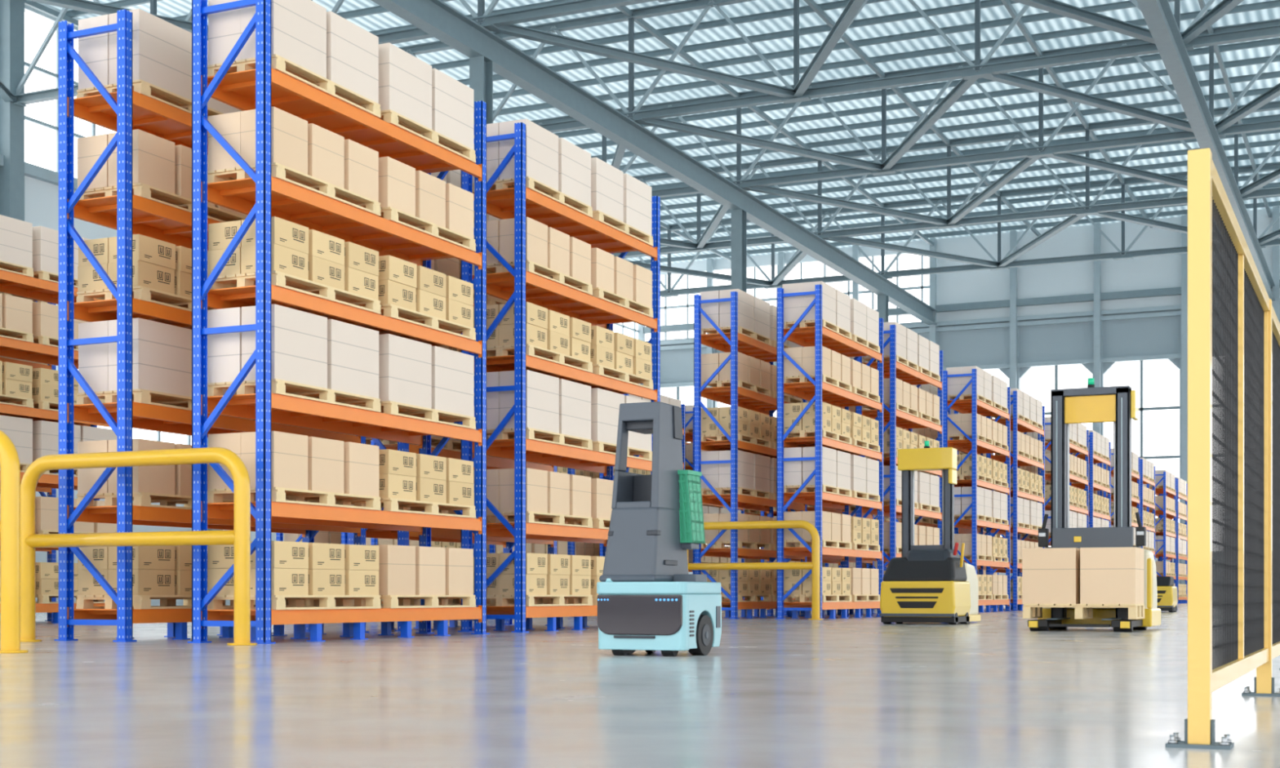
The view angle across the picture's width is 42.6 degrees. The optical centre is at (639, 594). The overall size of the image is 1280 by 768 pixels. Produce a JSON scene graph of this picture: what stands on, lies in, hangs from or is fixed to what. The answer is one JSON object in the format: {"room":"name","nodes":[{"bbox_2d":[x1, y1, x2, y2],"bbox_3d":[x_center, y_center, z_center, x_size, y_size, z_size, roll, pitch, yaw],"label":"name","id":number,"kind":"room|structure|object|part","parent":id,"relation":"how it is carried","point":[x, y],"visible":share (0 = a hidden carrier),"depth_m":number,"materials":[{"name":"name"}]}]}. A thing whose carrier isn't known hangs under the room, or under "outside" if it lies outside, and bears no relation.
{"room":"warehouse interior","nodes":[
{"label":"warehouse interior","id":0,"kind":"room"},
{"bbox_2d":[0,0,640,605],"bbox_3d":[-23.997,-10.850,57.729,0.900,22.700,117.000,0,0,25],"label":"wall","id":1,"kind":"structure","parent":0,"point":[29,193],"depth_m":59.82,"materials":[{"name":"metal"}]},
{"bbox_2d":[24,26,639,444],"bbox_3d":[-24.282,-13.600,57.827,0.100,16.200,117.060,0,0,25],"label":"window","id":2,"kind":"structure","parent":1,"relation":"in","point":[27,64],"depth_m":62.41,"materials":[{"name":"glass"}]},
{"bbox_2d":[0,602,1279,767],"bbox_3d":[12.237,0.600,41.140,82.000,0.200,119.000,0,0,25],"label":"floor","id":3,"kind":"structure","parent":0,"point":[993,691],"depth_m":7.70,"materials":[{"name":"concrete"}]},
{"bbox_2d":[0,430,28,653],"bbox_3d":[-6.640,-0.480,14.588,3.068,1.960,0.288,0,0,25],"label":"guard rail","id":4,"kind":"object","parent":3,"relation":"on","point":[10,469],"visible":1,"depth_m":13.95,"materials":[{"name":"yellow metal"}]},
{"bbox_2d":[0,292,56,621],"bbox_3d":[-12.215,-2.875,28.716,0.980,6.750,4.510,0,0,25],"label":"rack","id":5,"kind":"object","parent":3,"relation":"on","point":[51,492],"visible":0.09,"depth_m":30.35,"materials":[{"name":"blue metal"}]},
{"bbox_2d":[0,214,116,623],"bbox_3d":[-10.578,-2.875,27.967,0.980,6.750,4.510,0,0,25],"label":"rack","id":6,"kind":"object","parent":3,"relation":"on","point":[29,255],"visible":0.3,"depth_m":27.89,"materials":[{"name":"blue metal"}]},
{"bbox_2d":[20,447,257,645],"bbox_3d":[-5.187,-0.480,16.728,3.088,1.960,0.288,0,0,25],"label":"guard rail","id":7,"kind":"object","parent":3,"relation":"on","point":[240,537],"visible":0.94,"depth_m":16.61,"materials":[{"name":"yellow metal"}]},
{"bbox_2d":[54,8,368,641],"bbox_3d":[-4.903,-2.875,19.463,0.980,6.750,4.510,0,0,25],"label":"rack","id":8,"kind":"object","parent":3,"relation":"on","point":[135,344],"visible":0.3,"depth_m":17.71,"materials":[{"name":"blue metal"}]},
{"bbox_2d":[275,530,341,543],"bbox_3d":[-7.094,-2.875,39.900,0.980,6.750,4.510,0,0,25],"label":"rack","id":9,"kind":"object","parent":3,"relation":"on","point":[326,537],"visible":0.02,"depth_m":38.24,"materials":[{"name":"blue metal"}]},
{"bbox_3d":[-7.094,-2.825,39.900,0.980,6.650,4.510,0,0,25],"label":"rack frame","id":10,"kind":"part","parent":9,"relation":"part of","materials":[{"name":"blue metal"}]},
{"bbox_2d":[187,0,489,644],"bbox_3d":[-3.267,-2.875,18.713,0.980,6.750,4.510,0,0,25],"label":"rack","id":11,"kind":"object","parent":3,"relation":"on","point":[335,317],"visible":0.99,"depth_m":17.81,"materials":[{"name":"blue metal"}]},
{"bbox_2d":[341,440,474,604],"bbox_3d":[-5.458,-2.875,39.150,0.980,6.750,4.510,0,0,25],"label":"rack","id":12,"kind":"object","parent":3,"relation":"on","point":[369,541],"visible":0.02,"depth_m":37.56,"materials":[{"name":"blue metal"}]},
{"bbox_2d":[347,169,556,631],"bbox_3d":[-2.668,-2.875,24.345,0.980,6.750,4.510,0,0,25],"label":"rack","id":13,"kind":"object","parent":3,"relation":"on","point":[451,267],"visible":0.05,"depth_m":23.39,"materials":[{"name":"blue metal"}]},
{"bbox_2d":[486,466,572,603],"bbox_3d":[-3.231,-2.875,44.015,0.980,6.750,4.510,0,0,25],"label":"rack","id":14,"kind":"object","parent":3,"relation":"on","point":[565,548],"visible":0.02,"depth_m":44.49,"materials":[{"name":"blue metal"}]},
{"bbox_2d":[457,119,660,632],"bbox_3d":[-1.031,-2.875,23.596,0.980,6.750,4.510,0,0,25],"label":"rack","id":15,"kind":"object","parent":3,"relation":"on","point":[558,375],"visible":0.84,"depth_m":22.54,"materials":[{"name":"blue metal"}]},
{"bbox_2d":[572,466,614,603],"bbox_3d":[-1.516,-2.875,52.084,0.980,6.750,4.510,0,0,25],"label":"rack","id":16,"kind":"object","parent":3,"relation":"on","point":[592,549],"visible":0.02,"depth_m":50.75,"materials":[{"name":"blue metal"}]},
{"bbox_2d":[599,394,684,556],"bbox_3d":[0.120,-2.875,51.334,0.980,6.750,4.510,0,0,25],"label":"rack","id":17,"kind":"object","parent":3,"relation":"on","point":[664,399],"visible":0.04,"depth_m":51.62,"materials":[{"name":"blue metal"}]},
{"bbox_2d":[596,401,721,656],"bbox_3d":[0.181,-0.540,13.620,0.816,2.080,0.946,0,0,25],"label":"robot","id":18,"kind":"object","parent":3,"relation":"on","point":[648,600],"visible":1,"depth_m":13.41,"materials":[{"name":"grey plastic"}]},
{"bbox_2d":[469,55,888,547],"bbox_3d":[4.334,-8.150,71.924,0.500,17.300,45.400,0,0,25],"label":"columns","id":19,"kind":"structure","parent":3,"relation":"on","point":[481,72],"depth_m":71.59,"materials":[{"name":"grey metal"}]},
{"bbox_2d":[684,440,693,572],"bbox_3d":[0.711,-2.875,56.948,0.980,6.750,4.510,0,0,25],"label":"rack","id":20,"kind":"object","parent":3,"relation":"on","point":[686,442],"visible":0.02,"depth_m":58.28,"materials":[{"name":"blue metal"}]},
{"bbox_2d":[684,404,744,600],"bbox_3d":[2.348,-2.875,56.199,0.980,6.750,4.510,0,0,25],"label":"rack","id":21,"kind":"object","parent":3,"relation":"on","point":[689,410],"visible":0.08,"depth_m":54.70,"materials":[{"name":"blue metal"}]},
{"bbox_2d":[723,506,767,599],"bbox_3d":[4.270,-2.875,64.722,0.980,6.750,4.510,0,0,25],"label":"rack","id":22,"kind":"object","parent":3,"relation":"on","point":[750,512],"visible":0.06,"depth_m":63.98,"materials":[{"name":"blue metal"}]},
{"bbox_2d":[693,288,806,618],"bbox_3d":[2.453,-2.875,35.529,0.980,6.750,4.510,0,0,25],"label":"rack","id":23,"kind":"object","parent":3,"relation":"on","point":[740,463],"visible":0.82,"depth_m":33.92,"materials":[{"name":"blue metal"}]},
{"bbox_2d":[686,520,822,619],"bbox_3d":[2.181,-0.480,32.821,3.088,1.960,0.288,0,0,25],"label":"guard rail","id":24,"kind":"object","parent":3,"relation":"on","point":[814,566],"visible":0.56,"depth_m":32.50,"materials":[{"name":"yellow metal"}]},
{"bbox_2d":[760,506,809,599],"bbox_3d":[5.907,-2.875,63.973,0.980,6.750,4.510,0,0,25],"label":"rack","id":25,"kind":"object","parent":3,"relation":"on","point":[762,513],"visible":0.02,"depth_m":62.20,"materials":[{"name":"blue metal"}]},
{"bbox_2d":[776,280,883,619],"bbox_3d":[4.089,-2.875,34.779,0.980,6.750,4.510,0,0,25],"label":"rack","id":26,"kind":"object","parent":3,"relation":"on","point":[823,460],"visible":0.95,"depth_m":33.53,"materials":[{"name":"blue metal"}]},
{"bbox_2d":[783,356,875,615],"bbox_3d":[4.680,-2.875,40.393,0.980,6.750,4.510,0,0,25],"label":"rack","id":27,"kind":"object","parent":3,"relation":"on","point":[852,409],"visible":0.07,"depth_m":40.27,"materials":[{"name":"blue metal"}]},
{"bbox_3d":[4.680,-2.825,40.393,0.980,6.650,4.510,0,0,25],"label":"rack frame","id":28,"kind":"part","parent":27,"relation":"part of","materials":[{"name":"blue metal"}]},
{"bbox_2d":[822,562,855,568],"bbox_3d":[8.134,-2.875,68.837,0.980,6.750,4.510,0,0,25],"label":"rack","id":29,"kind":"object","parent":3,"relation":"on","point":[851,564],"visible":0.02,"depth_m":67.55,"materials":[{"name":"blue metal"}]},
{"bbox_2d":[862,563,866,568],"bbox_3d":[10.015,-2.875,77.269,0.980,6.750,4.510,0,0,25],"label":"rack","id":30,"kind":"object","parent":3,"relation":"on","point":[864,565],"visible":0.02,"depth_m":77.56,"materials":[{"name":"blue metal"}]},
{"bbox_2d":[866,515,889,570],"bbox_3d":[11.651,-2.875,76.520,0.980,6.750,4.510,0,0,25],"label":"rack","id":31,"kind":"object","parent":3,"relation":"on","point":[875,516],"visible":0.02,"depth_m":74.68,"materials":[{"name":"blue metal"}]},
{"bbox_2d":[853,321,942,616],"bbox_3d":[6.316,-2.875,39.644,0.980,6.750,4.510,0,0,25],"label":"rack","id":32,"kind":"object","parent":3,"relation":"on","point":[910,359],"visible":0.42,"depth_m":38.77,"materials":[{"name":"blue metal"}]},
{"bbox_2d":[883,384,950,570],"bbox_3d":[8.031,-2.875,47.712,0.980,6.750,4.510,0,0,25],"label":"rack","id":33,"kind":"object","parent":3,"relation":"on","point":[926,432],"visible":0.05,"depth_m":47.31,"materials":[{"name":"blue metal"}]},
{"bbox_2d":[880,440,980,624],"bbox_3d":[5.003,-1.045,28.026,1.324,3.090,1.970,0,0,25],"label":"automated stacker","id":34,"kind":"object","parent":3,"relation":"on","point":[929,584],"visible":1,"depth_m":27.39,"materials":[{"name":"yellow metal"}]},
{"bbox_2d":[882,548,966,581],"bbox_3d":[4.793,-0.480,27.615,1.236,0.560,0.973,0,0,25],"label":"hood","id":35,"kind":"object","parent":34,"relation":"attached to","point":[915,564],"depth_m":27.29,"materials":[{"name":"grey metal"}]},
{"bbox_2d":[935,398,986,609],"bbox_3d":[10.258,-2.875,52.577,0.980,6.750,4.510,0,0,25],"label":"rack","id":36,"kind":"object","parent":3,"relation":"on","point":[957,531],"visible":0.06,"depth_m":51.05,"materials":[{"name":"blue metal"}]},
{"bbox_2d":[942,365,1011,612],"bbox_3d":[9.667,-2.875,46.963,0.980,6.750,4.510,0,0,25],"label":"rack","id":37,"kind":"object","parent":3,"relation":"on","point":[975,393],"visible":0.83,"depth_m":45.87,"materials":[{"name":"blue metal"}]},
{"bbox_2d":[977,529,998,574],"bbox_3d":[19.561,-2.875,93.796,0.980,6.750,4.510,0,0,25],"label":"rack","id":38,"kind":"object","parent":3,"relation":"on","point":[984,571],"visible":0.02,"depth_m":92.71,"materials":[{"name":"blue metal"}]},
{"bbox_2d":[985,388,1044,610],"bbox_3d":[11.895,-2.875,51.828,0.980,6.750,4.510,0,0,25],"label":"rack","id":39,"kind":"object","parent":3,"relation":"on","point":[1027,412],"visible":0.57,"depth_m":50.89,"materials":[{"name":"blue metal"}]},
{"bbox_2d":[991,431,1039,608],"bbox_3d":[13.817,-2.875,60.351,0.980,6.750,4.510,0,0,25],"label":"rack","id":40,"kind":"object","parent":3,"relation":"on","point":[1033,469],"visible":0.07,"depth_m":60.56,"materials":[{"name":"blue metal"}]},
{"bbox_2d":[1020,434,1050,576],"bbox_3d":[16.044,-2.875,65.215,0.980,6.750,4.510,0,0,25],"label":"rack","id":41,"kind":"object","parent":3,"relation":"on","point":[1046,451],"visible":0.02,"depth_m":63.66,"materials":[{"name":"blue metal"}]},
{"bbox_2d":[1044,417,1088,548],"bbox_3d":[15.454,-2.875,59.602,0.980,6.750,4.510,0,0,25],"label":"rack","id":42,"kind":"object","parent":3,"relation":"on","point":[1078,433],"visible":0.17,"depth_m":59.19,"materials":[{"name":"blue metal"}]},
{"bbox_2d":[1072,453,1098,518],"bbox_3d":[19.562,-2.875,72.898,0.980,6.750,4.510,0,0,25],"label":"rack","id":43,"kind":"object","parent":3,"relation":"on","point":[1096,492],"visible":0.02,"depth_m":74.41,"materials":[{"name":"blue metal"}]},
{"bbox_2d":[1069,430,1111,527],"bbox_3d":[17.681,-2.875,64.466,0.980,6.750,4.510,0,0,25],"label":"rack","id":44,"kind":"object","parent":3,"relation":"on","point":[1100,446],"visible":0.34,"depth_m":63.84,"materials":[{"name":"blue metal"}]},
{"bbox_2d":[1022,377,1160,631],"bbox_3d":[6.313,-1.250,22.857,1.560,3.500,2.140,0,0,25],"label":"forklift","id":45,"kind":"object","parent":3,"relation":"on","point":[1086,576],"visible":1,"depth_m":22.52,"materials":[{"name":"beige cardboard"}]},
{"bbox_3d":[6.429,-2.590,22.858,0.950,0.420,0.380,0,0,25],"label":"mast panel","id":46,"kind":"part","parent":45,"relation":"part of","materials":[{"name":"yellow paint"}]},
{"bbox_2d":[1098,462,1113,519],"bbox_3d":[21.768,-2.875,77.717,0.980,6.750,4.510,0,0,25],"label":"rack","id":47,"kind":"object","parent":3,"relation":"on","point":[1100,464],"visible":0.02,"depth_m":75.82,"materials":[{"name":"blue metal"}]},
{"bbox_3d":[21.768,-2.825,77.717,0.980,6.650,4.510,0,0,25],"label":"rack frame","id":48,"kind":"part","parent":47,"relation":"part of","materials":[{"name":"blue metal"}]},
{"bbox_2d":[1103,448,1139,546],"bbox_3d":[21.198,-2.875,72.149,0.980,6.750,4.510,0,0,25],"label":"rack","id":49,"kind":"object","parent":3,"relation":"on","point":[1135,457],"visible":0.13,"depth_m":72.36,"materials":[{"name":"blue metal"}]},
{"bbox_2d":[1131,457,1155,559],"bbox_3d":[23.405,-2.875,76.968,0.980,6.750,4.510,0,0,25],"label":"rack","id":50,"kind":"object","parent":3,"relation":"on","point":[1147,468],"visible":0.27,"depth_m":76.84,"materials":[{"name":"blue metal"}]},
{"bbox_2d":[1142,484,1146,530],"bbox_3d":[27.471,-2.875,90.174,0.980,6.750,4.510,0,0,25],"label":"rack","id":51,"kind":"object","parent":3,"relation":"on","point":[1144,508],"visible":0.02,"depth_m":88.99,"materials":[{"name":"blue metal"}]},
{"bbox_2d":[1146,470,1176,586],"bbox_3d":[26.901,-2.875,84.606,0.980,6.750,4.510,0,0,25],"label":"rack","id":52,"kind":"object","parent":3,"relation":"on","point":[1165,481],"visible":0.56,"depth_m":83.15,"materials":[{"name":"blue metal"}]},
{"bbox_2d":[1156,576,1177,612],"bbox_3d":[14.458,0.000,46.353,1.280,1.000,1.170,0,0,25],"label":"forklift","id":53,"kind":"object","parent":3,"relation":"on","point":[1167,598],"visible":0.43,"depth_m":45.72,"materials":[{"name":"yellow metal"}]},
{"bbox_2d":[1156,576,1173,586],"bbox_3d":[14.457,-0.360,46.351,1.100,0.280,1.048,0,0,25],"label":"hood","id":54,"kind":"object","parent":53,"relation":"attached to","point":[1161,580],"depth_m":45.84,"materials":[{"name":"grey metal"}]},
{"bbox_2d":[1160,476,1187,603],"bbox_3d":[29.108,-2.875,89.425,0.980,6.750,4.510,0,0,25],"label":"rack","id":55,"kind":"object","parent":3,"relation":"on","point":[1181,485],"visible":0.45,"depth_m":89.01,"materials":[{"name":"blue metal"}]},
{"bbox_2d":[1165,148,1279,750],"bbox_3d":[4.331,-0.475,10.830,0.200,1.950,12.140,0,0,25],"label":"fence","id":56,"kind":"object","parent":3,"relation":"on","point":[1246,328],"visible":1,"depth_m":6.28,"materials":[{"name":"yellow metal"}]},
{"bbox_2d":[0,0,1279,286],"bbox_3d":[10.545,-17.950,38.285,78.859,0.260,100.951,0,0,25],"label":"roof","id":57,"kind":"structure","parent":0,"point":[1055,6],"depth_m":62.21,"materials":[{"name":"grey metal"}]},
{"bbox_2d":[13,0,1279,297],"bbox_3d":[10.795,-19.850,38.171,80.150,4.200,101.200,0,0,25],"label":"roof truss","id":58,"kind":"structure","parent":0,"point":[987,67],"depth_m":67.28,"materials":[{"name":"grey metal"}]},
{"bbox_2d":[24,0,1279,263],"bbox_3d":[12.237,-21.940,41.140,80.000,0.480,117.000,0,0,25],"label":"roof purlins","id":59,"kind":"structure","parent":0,"point":[812,6],"depth_m":74.08,"materials":[{"name":"grey metal"}]},
{"bbox_2d":[48,0,1279,264],"bbox_3d":[12.237,-22.215,41.140,82.000,0.030,119.000,0,0,25],"label":"ceiling","id":60,"kind":"structure","parent":0,"point":[168,8],"depth_m":71.12,"materials":[{"name":"white metal"}]},
{"bbox_2d":[370,0,1275,324],"bbox_3d":[11.901,-17.250,41.129,39.900,0.900,116.700,0,0,25],"label":"girder","id":61,"kind":"object","parent":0,"point":[436,18],"depth_m":59.82,"materials":[{"name":"grey metal"}]},
{"bbox_2d":[638,206,1279,602],"bbox_3d":[36.558,-10.850,94.262,82.000,22.700,0.750,0,0,25],"label":"wall","id":62,"kind":"structure","parent":0,"point":[1096,340],"depth_m":99.34,"materials":[{"name":"metal"}]},
{"bbox_2d":[660,253,1213,505],"bbox_3d":[36.629,-12.000,94.477,80.050,19.000,0.100,0,0,25],"label":"window","id":63,"kind":"structure","parent":62,"relation":"in","point":[665,308],"depth_m":103.73,"materials":[{"name":"glass"}]},
{"bbox_2d":[643,280,1279,387],"bbox_3d":[36.505,-15.940,94.148,80.000,4.120,0.398,0,0,25],"label":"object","id":64,"kind":"structure","parent":62,"relation":"attached to","point":[1173,291],"depth_m":99.61,"materials":[{"name":"metal"}]}
]}

